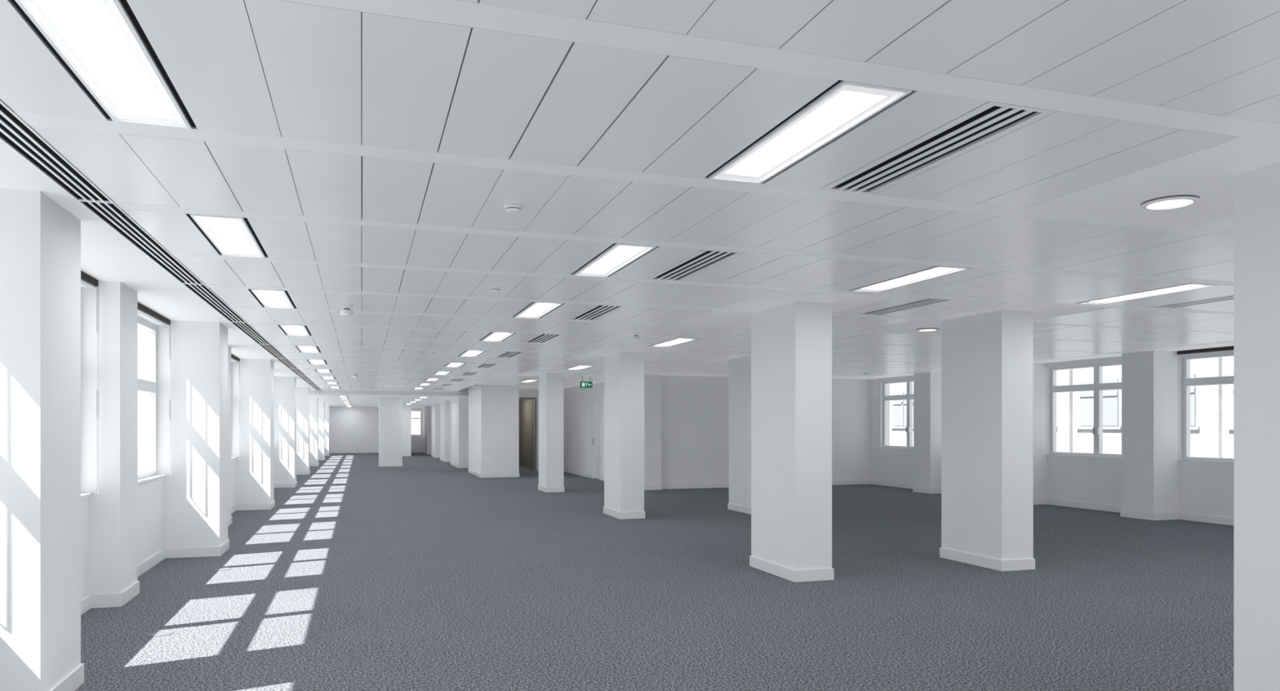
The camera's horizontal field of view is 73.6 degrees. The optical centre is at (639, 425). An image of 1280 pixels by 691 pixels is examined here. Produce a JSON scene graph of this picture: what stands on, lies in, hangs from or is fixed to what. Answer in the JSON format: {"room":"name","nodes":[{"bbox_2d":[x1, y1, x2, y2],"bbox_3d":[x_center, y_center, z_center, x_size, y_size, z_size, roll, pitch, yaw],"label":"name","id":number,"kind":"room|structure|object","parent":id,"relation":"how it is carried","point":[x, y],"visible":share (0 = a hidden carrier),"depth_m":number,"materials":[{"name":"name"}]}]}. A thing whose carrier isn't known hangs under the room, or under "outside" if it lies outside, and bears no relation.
{"room":"open-plan office","nodes":[
{"label":"open-plan office","id":0,"kind":"room"},
{"bbox_2d":[0,136,315,389],"bbox_3d":[-5.492,-1.210,11.099,0.690,0.020,36.508,0,0,-18],"label":"ceiling plasterboard","id":1,"kind":"structure","parent":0,"point":[106,255],"depth_m":6.51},
{"bbox_2d":[80,282,235,599],"bbox_3d":[-8.933,0.100,20.228,0.200,2.800,56.000,0,0,-18],"label":"wall","id":2,"kind":"structure","parent":0,"point":[150,493],"depth_m":8.90,"materials":[{"name":"paint"}]},
{"bbox_2d":[80,271,98,495],"bbox_3d":[-4.133,-0.312,5.942,0.076,1.772,2.280,0,0,-18],"label":"roller blind","id":3,"kind":"object","parent":2,"relation":"attached to","point":[86,279],"visible":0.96,"depth_m":6.98,"materials":[{"name":"grey fabric"}]},
{"bbox_2d":[137,315,155,479],"bbox_3d":[-5.162,-0.285,8.610,0.085,1.710,2.210,0,0,-18],"label":"frame","id":4,"kind":"object","parent":2,"relation":"attached to","point":[148,386],"visible":0.3,"depth_m":9.59,"materials":[{"name":"white"}]},
{"bbox_2d":[137,474,165,483],"bbox_3d":[-5.079,0.561,8.637,0.089,0.018,2.208,0,0,-18],"label":"window sill","id":5,"kind":"structure","parent":2,"relation":"in","point":[153,477],"depth_m":9.06,"materials":[{"name":"white paint"}]},
{"bbox_2d":[137,302,170,476],"bbox_3d":[-5.017,-0.312,8.657,0.076,1.772,2.150,0,0,-18],"label":"roller blind","id":6,"kind":"object","parent":2,"relation":"attached to","point":[141,308],"visible":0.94,"depth_m":8.88,"materials":[{"name":"grey fabric"}]},
{"bbox_2d":[80,503,236,614],"bbox_3d":[-8.635,1.445,19.657,0.014,0.110,48.502,0,0,-18],"label":"baseboard","id":7,"kind":"structure","parent":2,"relation":"attached to","point":[86,602],"depth_m":8.81,"materials":[{"name":"white paint"}]},
{"bbox_2d":[231,353,239,457],"bbox_3d":[-6.810,-0.312,14.162,0.076,1.772,2.150,0,0,-18],"label":"roller blind","id":8,"kind":"object","parent":2,"relation":"attached to","point":[233,357],"visible":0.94,"depth_m":15.13,"materials":[{"name":"grey fabric"}]},
{"bbox_2d":[309,388,468,395],"bbox_3d":[-8.365,-1.180,29.350,6.530,0.240,0.020,0,0,-18],"label":"trim","id":9,"kind":"structure","parent":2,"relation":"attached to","point":[463,393],"depth_m":29.27,"materials":[{"name":"white"}]},
{"bbox_2d":[227,346,232,525],"bbox_3d":[-6.305,0.150,12.860,0.234,2.700,0.608,0,0,-18],"label":"wall pier","id":10,"kind":"object","parent":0,"point":[229,517],"visible":0.3,"depth_m":12.95,"materials":[{"name":"paint"}]},
{"bbox_2d":[329,406,422,450],"bbox_3d":[-14.436,0.100,47.989,6.930,2.800,0.200,0,0,-18],"label":"wall","id":11,"kind":"structure","parent":0,"point":[351,428],"depth_m":47.47,"materials":[{"name":"paint"}]},
{"bbox_2d":[329,449,422,453],"bbox_3d":[-14.932,1.445,47.714,5.388,0.110,0.014,0,0,-18],"label":"baseboard","id":12,"kind":"structure","parent":11,"relation":"attached to","point":[420,451],"depth_m":47.45,"materials":[{"name":"white paint"}]},
{"bbox_2d":[411,409,422,435],"bbox_3d":[-12.778,-0.175,48.518,0.750,1.450,0.060,0,0,-18],"label":"frame","id":13,"kind":"object","parent":11,"relation":"attached to","point":[420,418],"visible":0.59,"depth_m":48.59,"materials":[{"name":"white"}]},
{"bbox_2d":[309,394,457,407],"bbox_3d":[-11.387,-1.080,38.626,6.530,0.040,19.492,0,0,-18],"label":"ceiling","id":14,"kind":"structure","parent":0,"point":[333,400],"depth_m":34.69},
{"bbox_2d":[378,396,402,466],"bbox_3d":[-9.362,0.220,32.070,0.848,2.560,0.814,0,0,-18],"label":"wall partition","id":15,"kind":"structure","parent":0,"point":[390,409],"depth_m":31.71,"materials":[{"name":"paint"}]},
{"bbox_2d":[402,404,411,456],"bbox_3d":[-12.532,0.220,45.340,0.450,2.560,5.985,0,0,-18],"label":"wall partition","id":16,"kind":"structure","parent":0,"point":[406,408],"depth_m":42.50,"materials":[{"name":"paint"}]},
{"bbox_2d":[467,384,519,477],"bbox_3d":[-4.559,0.150,26.430,1.128,2.700,3.114,0,0,-18],"label":"column","id":17,"kind":"structure","parent":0,"point":[493,409],"depth_m":25.01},
{"bbox_2d":[470,384,578,399],"bbox_3d":[-4.510,-1.115,29.346,3.000,0.230,9.400,0,0,-18],"label":"ceiling bulkhead","id":18,"kind":"structure","parent":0,"point":[521,386],"depth_m":26.63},
{"bbox_2d":[519,388,538,471],"bbox_3d":[-4.560,0.100,31.276,1.900,2.800,6.100,0,0,-18],"label":"wall","id":19,"kind":"structure","parent":0,"point":[526,406],"depth_m":30.00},
{"bbox_2d":[519,397,536,471],"bbox_3d":[-3.896,0.280,28.268,0.940,2.440,0.030,0,0,-18],"label":"trim","id":20,"kind":"structure","parent":19,"relation":"attached to","point":[519,397],"depth_m":28.39,"materials":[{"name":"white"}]},
{"bbox_2d":[564,468,604,480],"bbox_3d":[-1.456,1.445,24.793,0.014,0.110,8.122,0,0,-18],"label":"baseboard","id":21,"kind":"structure","parent":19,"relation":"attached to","point":[578,473],"depth_m":25.97,"materials":[{"name":"white paint"}]},
{"bbox_2d":[513,368,588,377],"bbox_3d":[-2.061,-1.210,19.595,1.264,0.020,2.635,0,0,-18],"label":"ceiling plasterboard","id":22,"kind":"structure","parent":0,"point":[535,372],"depth_m":19.33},
{"bbox_2d":[564,346,683,359],"bbox_3d":[-0.333,-1.210,14.289,1.264,0.020,2.635,0,0,-18],"label":"ceiling plasterboard","id":23,"kind":"structure","parent":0,"point":[598,353],"depth_m":13.81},
{"bbox_2d":[0,0,1279,391],"bbox_3d":[1.150,-1.210,13.305,12.954,0.020,36.112,0,0,-18],"label":"ceiling tiles","id":24,"kind":"structure","parent":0,"point":[268,68],"depth_m":3.91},
{"bbox_2d":[10,0,196,129],"bbox_3d":[-1.751,-1.219,2.824,0.316,0.043,1.240,0,0,-18],"label":"ceiling light panel","id":25,"kind":"object","parent":24,"relation":"in","point":[102,44],"depth_m":2.80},
{"bbox_2d":[186,213,268,257],"bbox_3d":[-2.615,-1.219,5.477,0.316,0.043,1.240,0,0,-18],"label":"ceiling light panel","id":26,"kind":"object","parent":24,"relation":"in","point":[230,236],"depth_m":5.41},
{"bbox_2d":[248,288,296,308],"bbox_3d":[-3.479,-1.219,8.130,0.316,0.043,1.240,0,0,-18],"label":"ceiling light panel","id":27,"kind":"object","parent":24,"relation":"in","point":[277,299],"depth_m":8.11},
{"bbox_2d":[278,324,311,336],"bbox_3d":[-4.343,-1.219,10.783,0.316,0.043,1.240,0,0,-18],"label":"ceiling light panel","id":28,"kind":"object","parent":24,"relation":"in","point":[290,330],"depth_m":10.81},
{"bbox_2d":[295,345,320,352],"bbox_3d":[-5.207,-1.219,13.436,0.316,0.043,1.240,0,0,-18],"label":"ceiling light panel","id":29,"kind":"object","parent":24,"relation":"in","point":[302,348],"depth_m":13.45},
{"bbox_2d":[306,359,327,364],"bbox_3d":[-6.071,-1.219,16.088,0.316,0.043,1.240,0,0,-18],"label":"ceiling light panel","id":30,"kind":"object","parent":24,"relation":"in","point":[311,361],"depth_m":16.14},
{"bbox_2d":[315,368,332,373],"bbox_3d":[-6.935,-1.219,18.741,0.316,0.043,1.240,0,0,-18],"label":"ceiling light panel","id":31,"kind":"object","parent":24,"relation":"in","point":[320,371],"depth_m":18.88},
{"bbox_2d":[340,304,352,315],"bbox_3d":[-2.920,-1.150,8.514,0.116,0.100,0.116,0,0,-18],"label":"smoke detector","id":32,"kind":"object","parent":24,"relation":"attached to","point":[346,311],"depth_m":8.47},
{"bbox_2d":[444,362,465,367],"bbox_3d":[-3.667,-1.219,16.871,0.316,0.043,1.240,0,0,-18],"label":"ceiling light panel","id":33,"kind":"object","parent":24,"relation":"in","point":[450,364],"depth_m":16.86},
{"bbox_2d":[458,350,484,356],"bbox_3d":[-2.803,-1.219,14.218,0.316,0.043,1.240,0,0,-18],"label":"ceiling light panel","id":34,"kind":"object","parent":24,"relation":"in","point":[467,353],"depth_m":14.21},
{"bbox_2d":[480,331,515,342],"bbox_3d":[-1.939,-1.219,11.566,0.316,0.043,1.240,0,0,-18],"label":"ceiling light panel","id":35,"kind":"object","parent":24,"relation":"in","point":[492,336],"depth_m":11.60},
{"bbox_2d":[512,302,564,318],"bbox_3d":[-1.075,-1.219,8.913,0.316,0.043,1.240,0,0,-18],"label":"ceiling light panel","id":36,"kind":"object","parent":24,"relation":"in","point":[535,309],"depth_m":8.91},
{"bbox_2d":[565,365,591,369],"bbox_3d":[-1.263,-1.219,17.654,0.316,0.043,1.240,0,0,-18],"label":"ceiling light panel","id":37,"kind":"object","parent":24,"relation":"in","point":[577,367],"depth_m":17.79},
{"bbox_2d":[571,243,657,277],"bbox_3d":[-0.211,-1.219,6.260,0.316,0.043,1.240,0,0,-18],"label":"ceiling light panel","id":38,"kind":"object","parent":24,"relation":"in","point":[616,256],"depth_m":6.20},
{"bbox_2d":[631,332,640,340],"bbox_3d":[-0.047,-1.150,11.027,0.116,0.100,0.116,0,0,-18],"label":"smoke detector","id":39,"kind":"object","parent":24,"relation":"attached to","point":[636,337],"depth_m":10.99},
{"bbox_2d":[649,337,696,346],"bbox_3d":[0.465,-1.219,12.348,0.316,0.043,1.240,0,0,-18],"label":"ceiling light panel","id":40,"kind":"object","parent":24,"relation":"in","point":[677,340],"depth_m":12.40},
{"bbox_2d":[705,80,914,184],"bbox_3d":[0.653,-1.219,3.607,0.316,0.043,1.240,0,0,-18],"label":"ceiling light panel","id":41,"kind":"object","parent":24,"relation":"in","point":[844,105],"depth_m":3.48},
{"bbox_2d":[850,265,970,292],"bbox_3d":[2.193,-1.219,7.043,0.316,0.043,1.240,0,0,-18],"label":"ceiling light panel","id":42,"kind":"object","parent":24,"relation":"in","point":[939,270],"depth_m":7.00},
{"bbox_2d":[14,0,1278,391],"bbox_3d":[1.150,-1.210,13.305,12.956,0.020,36.425,0,0,-18],"label":"bands","id":43,"kind":"object","parent":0,"point":[455,12],"depth_m":3.75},
{"bbox_2d":[75,452,1233,690],"bbox_3d":[-1.883,1.550,22.524,15.030,0.100,56.400,0,0,-18],"label":"floor","id":44,"kind":"structure","parent":0,"point":[428,572],"depth_m":7.37,"materials":[{"name":"carpet"}]},
{"bbox_2d":[0,187,84,690],"bbox_3d":[-3.429,0.150,4.594,0.584,2.700,0.688,0,0,-18],"label":"wall pier","id":45,"kind":"object","parent":44,"relation":"on","point":[40,240],"visible":1,"depth_m":4.37,"materials":[{"name":"paint"}]},
{"bbox_2d":[88,280,139,608],"bbox_3d":[-4.512,0.150,7.354,0.234,2.700,0.608,0,0,-18],"label":"wall pier","id":46,"kind":"object","parent":44,"relation":"on","point":[113,582],"visible":0.98,"depth_m":7.10,"materials":[{"name":"paint"}]},
{"bbox_2d":[146,630,173,635],"bbox_3d":[-3.461,1.497,6.171,0.170,0.005,0.170,0,0,-18],"label":"outlet box","id":47,"kind":"object","parent":44,"relation":"on","point":[162,633],"visible":1,"depth_m":6.17,"materials":[{"name":"grey"}]},
{"bbox_2d":[164,320,229,558],"bbox_3d":[-5.222,0.150,10.099,0.584,2.700,0.688,0,0,-18],"label":"wall pier","id":48,"kind":"object","parent":44,"relation":"on","point":[196,352],"visible":0.98,"depth_m":9.79,"materials":[{"name":"paint"}]},
{"bbox_2d":[235,358,275,510],"bbox_3d":[-7.015,0.150,15.605,0.584,2.700,0.688,0,0,-18],"label":"wall pier","id":49,"kind":"object","parent":44,"relation":"on","point":[255,467],"visible":0.98,"depth_m":15.30,"materials":[{"name":"paint"}]},
{"bbox_2d":[274,376,297,487],"bbox_3d":[-8.808,0.150,21.110,0.584,2.700,0.688,0,0,-18],"label":"wall pier","id":50,"kind":"object","parent":44,"relation":"on","point":[285,387],"visible":0.73,"depth_m":20.82,"materials":[{"name":"paint"}]},
{"bbox_2d":[296,386,310,474],"bbox_3d":[-10.601,0.150,26.615,0.584,2.700,0.688,0,0,-18],"label":"wall pier","id":51,"kind":"object","parent":44,"relation":"on","point":[302,393],"visible":0.71,"depth_m":26.34,"materials":[{"name":"paint"}]},
{"bbox_2d":[309,397,319,466],"bbox_3d":[-12.395,0.220,32.121,0.584,2.560,0.688,0,0,-18],"label":"wall pier","id":52,"kind":"object","parent":44,"relation":"on","point":[313,402],"visible":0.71,"depth_m":31.85,"materials":[{"name":"paint"}]},
{"bbox_2d":[318,401,324,460],"bbox_3d":[-14.188,0.220,37.626,0.584,2.560,0.688,0,0,-18],"label":"wall pier","id":53,"kind":"object","parent":44,"relation":"on","point":[321,404],"visible":0.5,"depth_m":37.36,"materials":[{"name":"paint"}]},
{"bbox_2d":[324,404,329,455],"bbox_3d":[-15.981,0.220,43.132,0.584,2.560,0.688,0,0,-18],"label":"wall pier","id":54,"kind":"object","parent":44,"relation":"on","point":[326,406],"visible":0.43,"depth_m":42.87,"materials":[{"name":"paint"}]},
{"bbox_2d":[422,405,431,453],"bbox_3d":[-11.286,0.220,47.062,1.114,2.560,3.514,0,0,-18],"label":"wall block","id":55,"kind":"object","parent":44,"relation":"on","point":[427,411],"depth_m":45.31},
{"bbox_2d":[431,403,439,457],"bbox_3d":[-9.474,0.220,41.499,1.114,2.560,2.414,0,0,-18],"label":"wall block","id":56,"kind":"object","parent":44,"relation":"on","point":[435,406],"depth_m":40.25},
{"bbox_2d":[440,400,450,462],"bbox_3d":[-7.957,0.220,36.840,1.114,2.560,2.214,0,0,-18],"label":"wall block","id":57,"kind":"object","parent":44,"relation":"on","point":[445,406],"depth_m":35.70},
{"bbox_2d":[449,395,468,467],"bbox_3d":[-6.408,0.220,32.086,1.114,2.560,3.014,0,0,-18],"label":"wall block","id":58,"kind":"object","parent":44,"relation":"on","point":[460,404],"depth_m":30.59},
{"bbox_2d":[537,372,564,492],"bbox_3d":[-2.064,0.150,19.804,0.428,2.700,0.928,0,0,-18],"label":"column","id":59,"kind":"structure","parent":44,"relation":"on","point":[551,385],"depth_m":19.40,"materials":[{"name":"paint"}]},
{"bbox_2d":[564,382,604,476],"bbox_3d":[-1.386,0.100,24.921,0.200,2.800,8.350,0,0,-18],"label":"wall","id":60,"kind":"structure","parent":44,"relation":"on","point":[577,399],"depth_m":25.93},
{"bbox_2d":[590,398,600,479],"bbox_3d":[-1.206,0.375,24.191,0.150,2.250,1.070,0,0,-18],"label":"door","id":61,"kind":"structure","parent":60,"relation":"in","point":[592,438],"depth_m":24.60,"materials":[{"name":"white"}]},
{"bbox_2d":[593,401,599,478],"bbox_3d":[-1.189,0.410,24.196,0.045,2.160,0.890,0,0,-18],"label":"door leaf","id":62,"kind":"structure","parent":61,"relation":"attached to","point":[596,405],"depth_m":24.28,"materials":[{"name":"white paint"}]},
{"bbox_2d":[603,351,644,519],"bbox_3d":[-0.275,0.150,14.308,0.428,2.700,1.008,0,0,-18],"label":"column","id":63,"kind":"structure","parent":44,"relation":"on","point":[624,371],"depth_m":13.87,"materials":[{"name":"paint"}]},
{"bbox_2d":[644,374,662,489],"bbox_3d":[0.157,0.150,20.507,0.428,2.700,1.008,0,0,-18],"label":"column","id":64,"kind":"structure","parent":44,"relation":"on","point":[652,383],"depth_m":20.04,"materials":[{"name":"paint"}]},
{"bbox_2d":[727,355,751,514],"bbox_3d":[1.942,0.150,15.025,0.428,2.700,0.998,0,0,-18],"label":"column","id":65,"kind":"structure","parent":44,"relation":"on","point":[740,368],"depth_m":14.94,"materials":[{"name":"paint"}]},
{"bbox_2d":[749,301,834,582],"bbox_3d":[1.534,0.150,8.755,0.428,2.700,1.008,0,0,-18],"label":"column","id":66,"kind":"structure","parent":44,"relation":"on","point":[791,343],"depth_m":8.35,"materials":[{"name":"paint"}]},
{"bbox_2d":[939,309,1035,570],"bbox_3d":[3.785,0.150,9.368,0.428,2.700,0.998,0,0,-18],"label":"column","id":67,"kind":"structure","parent":44,"relation":"on","point":[987,358],"depth_m":9.03,"materials":[{"name":"paint"}]},
{"bbox_2d":[1233,161,1279,690],"bbox_3d":[3.267,0.150,3.436,0.428,2.700,1.538,0,0,-18],"label":"column","id":68,"kind":"structure","parent":44,"relation":"on","point":[1256,192],"depth_m":3.99,"materials":[{"name":"paint"}]},
{"bbox_2d":[360,11,1033,389],"bbox_3d":[1.135,-1.255,13.257,14.630,0.010,36.508,0,0,-18],"label":"lining","id":69,"kind":"object","parent":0,"point":[361,11],"depth_m":3.40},
{"bbox_2d":[696,351,751,363],"bbox_3d":[2.070,-1.210,15.072,1.264,0.020,2.635,0,0,-18],"label":"ceiling plasterboard","id":70,"kind":"structure","parent":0,"point":[724,359],"depth_m":15.32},
{"bbox_2d":[645,371,863,378],"bbox_3d":[2.810,-1.210,20.426,5.395,0.020,1.197,0,0,-18],"label":"ceiling plasterboard","id":71,"kind":"structure","parent":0,"point":[700,374],"depth_m":19.94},
{"bbox_2d":[661,375,870,484],"bbox_3d":[3.262,0.100,21.308,6.000,2.800,0.200,0,0,-18],"label":"wall","id":72,"kind":"structure","parent":0,"point":[695,409],"depth_m":20.72,"materials":[{"name":"paint"}]},
{"bbox_2d":[661,479,870,488],"bbox_3d":[3.200,1.445,21.175,5.772,0.110,0.014,0,0,-18],"label":"baseboard","id":73,"kind":"structure","parent":72,"relation":"attached to","point":[833,482],"depth_m":20.70,"materials":[{"name":"white paint"}]},
{"bbox_2d":[674,289,897,326],"bbox_3d":[1.395,-1.210,8.983,1.264,0.020,2.635,0,0,-18],"label":"ceiling plasterboard","id":74,"kind":"structure","parent":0,"point":[739,313],"depth_m":8.38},
{"bbox_2d":[862,302,1110,333],"bbox_3d":[3.798,-1.210,9.766,1.264,0.020,2.635,0,0,-18],"label":"ceiling plasterboard","id":75,"kind":"structure","parent":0,"point":[1041,311],"depth_m":9.17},
{"bbox_2d":[846,340,1233,379],"bbox_3d":[9.467,-1.210,9.998,0.804,0.020,25.150,0,0,-18],"label":"ceiling plasterboard","id":76,"kind":"structure","parent":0,"point":[1223,344],"depth_m":14.61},
{"bbox_2d":[870,355,1233,517],"bbox_3d":[9.944,0.100,10.154,0.200,2.800,25.150,0,0,-18],"label":"wall","id":77,"kind":"structure","parent":0,"point":[1205,488],"depth_m":15.34,"materials":[{"name":"paint"}]},
{"bbox_2d":[879,375,913,381],"bbox_3d":[6.381,-0.312,20.641,0.076,1.772,2.040,0,0,-18],"label":"roller blind","id":78,"kind":"object","parent":77,"relation":"attached to","point":[905,376],"visible":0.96,"depth_m":20.88,"materials":[{"name":"white"}]},
{"bbox_2d":[883,378,913,448],"bbox_3d":[6.527,-0.285,20.688,0.085,1.710,2.100,0,0,-18],"label":"frame","id":79,"kind":"object","parent":77,"relation":"attached to","point":[909,396],"visible":0.63,"depth_m":20.86,"materials":[{"name":"white"}]},
{"bbox_2d":[912,371,941,493],"bbox_3d":[6.579,0.150,19.285,0.544,2.700,0.628,0,0,-18],"label":"wall pier","id":80,"kind":"object","parent":77,"relation":"attached to","point":[926,385],"visible":0.86,"depth_m":19.01,"materials":[{"name":"paint"}]},
{"bbox_2d":[1033,362,1047,504],"bbox_3d":[7.455,0.150,16.595,0.544,2.700,0.628,0,0,-18],"label":"wall pier","id":81,"kind":"object","parent":77,"relation":"attached to","point":[1040,370],"visible":0.23,"depth_m":16.34,"materials":[{"name":"paint"}]},
{"bbox_2d":[871,480,1233,524],"bbox_3d":[9.396,1.445,11.494,0.014,0.110,22.210,0,0,-18],"label":"baseboard","id":82,"kind":"structure","parent":77,"relation":"attached to","point":[1185,516],"depth_m":15.17,"materials":[{"name":"white paint"}]},
{"bbox_2d":[1045,355,1121,455],"bbox_3d":[8.106,-0.312,15.345,0.076,1.772,2.120,0,0,-18],"label":"roller blind","id":83,"kind":"object","parent":77,"relation":"attached to","point":[1111,358],"visible":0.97,"depth_m":15.46,"materials":[{"name":"white"}]},
{"bbox_2d":[1046,454,1121,458],"bbox_3d":[8.168,0.561,15.365,0.089,0.018,2.178,0,0,-18],"label":"window sill","id":84,"kind":"structure","parent":77,"relation":"in","point":[1046,455],"depth_m":15.52,"materials":[{"name":"white paint"}]},
{"bbox_2d":[1050,360,1121,457],"bbox_3d":[8.252,-0.285,15.392,0.085,1.710,2.180,0,0,-18],"label":"frame","id":85,"kind":"object","parent":77,"relation":"attached to","point":[1098,386],"visible":0.73,"depth_m":15.42,"materials":[{"name":"white"}]},
{"bbox_2d":[1120,350,1178,519],"bbox_3d":[8.316,0.150,13.951,0.544,2.700,0.628,0,0,-18],"label":"wall pier","id":86,"kind":"object","parent":77,"relation":"attached to","point":[1149,379],"visible":1,"depth_m":13.72,"materials":[{"name":"paint"}]},
{"bbox_2d":[1177,346,1233,461],"bbox_3d":[8.976,-0.312,12.673,0.076,1.772,2.180,0,0,-18],"label":"roller blind","id":87,"kind":"object","parent":77,"relation":"attached to","point":[1225,348],"visible":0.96,"depth_m":13.39,"materials":[{"name":"grey fabric"}]},
{"bbox_2d":[1178,459,1233,463],"bbox_3d":[9.038,0.561,12.693,0.089,0.018,2.238,0,0,-18],"label":"window sill","id":88,"kind":"structure","parent":77,"relation":"in","point":[1180,460],"depth_m":13.25,"materials":[{"name":"white paint"}]},
{"bbox_2d":[1182,351,1233,462],"bbox_3d":[9.122,-0.285,12.720,0.085,1.710,2.240,0,0,-18],"label":"frame","id":89,"kind":"object","parent":77,"relation":"attached to","point":[1188,381],"visible":0.43,"depth_m":13.67,"materials":[{"name":"white"}]},
{"bbox_2d":[1076,283,1217,304],"bbox_3d":[4.597,-1.219,7.826,0.316,0.043,1.240,0,0,-18],"label":"ceiling light panel","id":90,"kind":"object","parent":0,"point":[1189,286],"depth_m":7.79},
{"bbox_2d":[1022,124,1279,225],"bbox_3d":[3.123,-1.210,3.678,1.264,0.020,2.635,0,0,-18],"label":"ceiling plasterboard","id":91,"kind":"structure","parent":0,"point":[1207,174],"depth_m":4.29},
{"bbox_3d":[-1.883,-1.375,22.524,15.030,0.150,56.400,0,0,-18],"label":"ceiling","id":92,"kind":"structure","parent":0,"visible":0},
{"bbox_2d":[0,98,113,202],"bbox_3d":[-2.473,-1.208,3.228,0.174,0.024,2.790,0,0,-18],"label":"ceiling vent","id":93,"kind":"object","parent":92,"relation":"in","point":[13,129],"visible":0.94,"depth_m":3.83,"materials":[{"name":"white"}]},
{"bbox_2d":[76,196,204,284],"bbox_3d":[-3.337,-1.208,5.881,0.174,0.024,2.790,0,0,-18],"label":"ceiling vent","id":94,"kind":"object","parent":92,"relation":"in","point":[111,212],"visible":0.95,"depth_m":5.45,"materials":[{"name":"white"}]},
{"bbox_2d":[182,281,246,322],"bbox_3d":[-4.201,-1.208,8.534,0.174,0.024,2.790,0,0,-18],"label":"ceiling vent","id":95,"kind":"object","parent":92,"relation":"in","point":[203,291],"visible":0.96,"depth_m":8.20,"materials":[{"name":"white"}]},
{"bbox_2d":[230,320,271,344],"bbox_3d":[-5.065,-1.208,11.187,0.174,0.024,2.790,0,0,-18],"label":"ceiling vent","id":96,"kind":"object","parent":92,"relation":"in","point":[245,326],"visible":0.97,"depth_m":10.96,"materials":[{"name":"white"}]},
{"bbox_2d":[257,342,286,358],"bbox_3d":[-5.929,-1.208,13.840,0.174,0.024,2.790,0,0,-18],"label":"ceiling vent","id":97,"kind":"object","parent":92,"relation":"in","point":[273,350],"visible":0.96,"depth_m":13.66,"materials":[{"name":"white"}]},
{"bbox_2d":[276,357,297,368],"bbox_3d":[-6.793,-1.208,16.492,0.174,0.024,2.790,0,0,-18],"label":"ceiling vent","id":98,"kind":"object","parent":92,"relation":"in","point":[286,362],"visible":0.96,"depth_m":16.30,"materials":[{"name":"white"}]},
{"bbox_2d":[288,367,305,375],"bbox_3d":[-7.657,-1.208,19.145,0.174,0.024,2.790,0,0,-18],"label":"ceiling vent","id":99,"kind":"object","parent":92,"relation":"in","point":[296,371],"visible":0.95,"depth_m":18.97,"materials":[{"name":"white"}]},
{"bbox_2d":[475,363,498,368],"bbox_3d":[-3.066,-1.210,17.067,0.312,0.020,1.236,0,0,-18],"label":"ceiling vent","id":100,"kind":"object","parent":92,"relation":"in","point":[483,365],"visible":0.94,"depth_m":16.98,"materials":[{"name":"metal"}]},
{"bbox_2d":[495,351,524,357],"bbox_3d":[-2.202,-1.210,14.414,0.312,0.020,1.236,0,0,-18],"label":"ceiling vent","id":101,"kind":"object","parent":92,"relation":"in","point":[507,353],"visible":0.95,"depth_m":14.44,"materials":[{"name":"metal"}]},
{"bbox_2d":[504,203,522,213],"bbox_3d":[-0.689,-1.181,4.656,0.100,0.038,0.100,0,0,-18],"label":"smoke detector","id":102,"kind":"object","parent":92,"relation":"attached to","point":[509,207],"visible":1,"depth_m":4.62,"materials":[{"name":"white plastic"}]},
{"bbox_2d":[524,333,564,342],"bbox_3d":[-1.338,-1.210,11.761,0.312,0.020,1.236,0,0,-18],"label":"ceiling vent","id":103,"kind":"object","parent":92,"relation":"in","point":[540,338],"visible":0.96,"depth_m":11.74,"materials":[{"name":"metal"}]},
{"bbox_2d":[579,375,592,387],"bbox_3d":[-1.296,-1.060,20.610,0.300,0.280,0.043,0,0,-18],"label":"exit sign","id":104,"kind":"object","parent":92,"relation":"hanging from","point":[582,384],"visible":1,"depth_m":20.59,"materials":[{"name":"green"}]},
{"bbox_2d":[568,304,625,320],"bbox_3d":[-0.474,-1.210,9.108,0.312,0.020,1.236,0,0,-18],"label":"ceiling vent","id":105,"kind":"object","parent":92,"relation":"in","point":[599,310],"visible":0.93,"depth_m":9.07,"materials":[{"name":"metal"}]},
{"bbox_2d":[646,248,744,280],"bbox_3d":[0.390,-1.210,6.456,0.312,0.020,1.236,0,0,-18],"label":"ceiling vent","id":106,"kind":"object","parent":92,"relation":"in","point":[702,259],"visible":0.95,"depth_m":6.38,"materials":[{"name":"metal"}]},
{"bbox_2d":[856,297,953,315],"bbox_3d":[2.662,-1.210,8.663,0.312,0.020,1.236,0,0,-18],"label":"ceiling vent","id":107,"kind":"object","parent":92,"relation":"in","point":[926,301],"visible":0.94,"depth_m":8.61,"materials":[{"name":"metal"}]},
{"bbox_2d":[915,327,938,331],"bbox_3d":[3.564,-1.191,10.595,0.270,0.018,0.270,0,0,-18],"label":"recessed light","id":108,"kind":"object","parent":92,"relation":"in","point":[927,329],"visible":1,"depth_m":10.54,"materials":[{"name":"white plastic"}]},
{"bbox_2d":[819,101,1057,194],"bbox_3d":[1.254,-1.210,3.803,0.312,0.020,1.236,0,0,-18],"label":"ceiling vent","id":109,"kind":"object","parent":92,"relation":"in","point":[988,117],"visible":0.96,"depth_m":3.68,"materials":[{"name":"metal"}]},
{"bbox_2d":[1140,194,1199,210],"bbox_3d":[2.833,-1.191,4.572,0.270,0.018,0.270,0,0,-18],"label":"recessed light","id":110,"kind":"object","parent":92,"relation":"in","point":[1172,202],"visible":1,"depth_m":4.56,"materials":[{"name":"white plastic"}]},
{"bbox_2d":[1151,294,1233,308],"bbox_3d":[5.498,-1.210,8.119,0.312,0.020,1.236,0,0,-18],"label":"ceiling vent","id":111,"kind":"object","parent":92,"relation":"in","point":[1229,297],"visible":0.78,"depth_m":8.32,"materials":[{"name":"metal"}]},
{"label":"outside","id":112,"kind":"structure","parent":0,"visible":0},
{"bbox_2d":[887,355,1233,457],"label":"windows","id":113,"kind":"structure","parent":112,"point":[1211,406],"depth_m":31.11,"materials":[{"name":"glass"}]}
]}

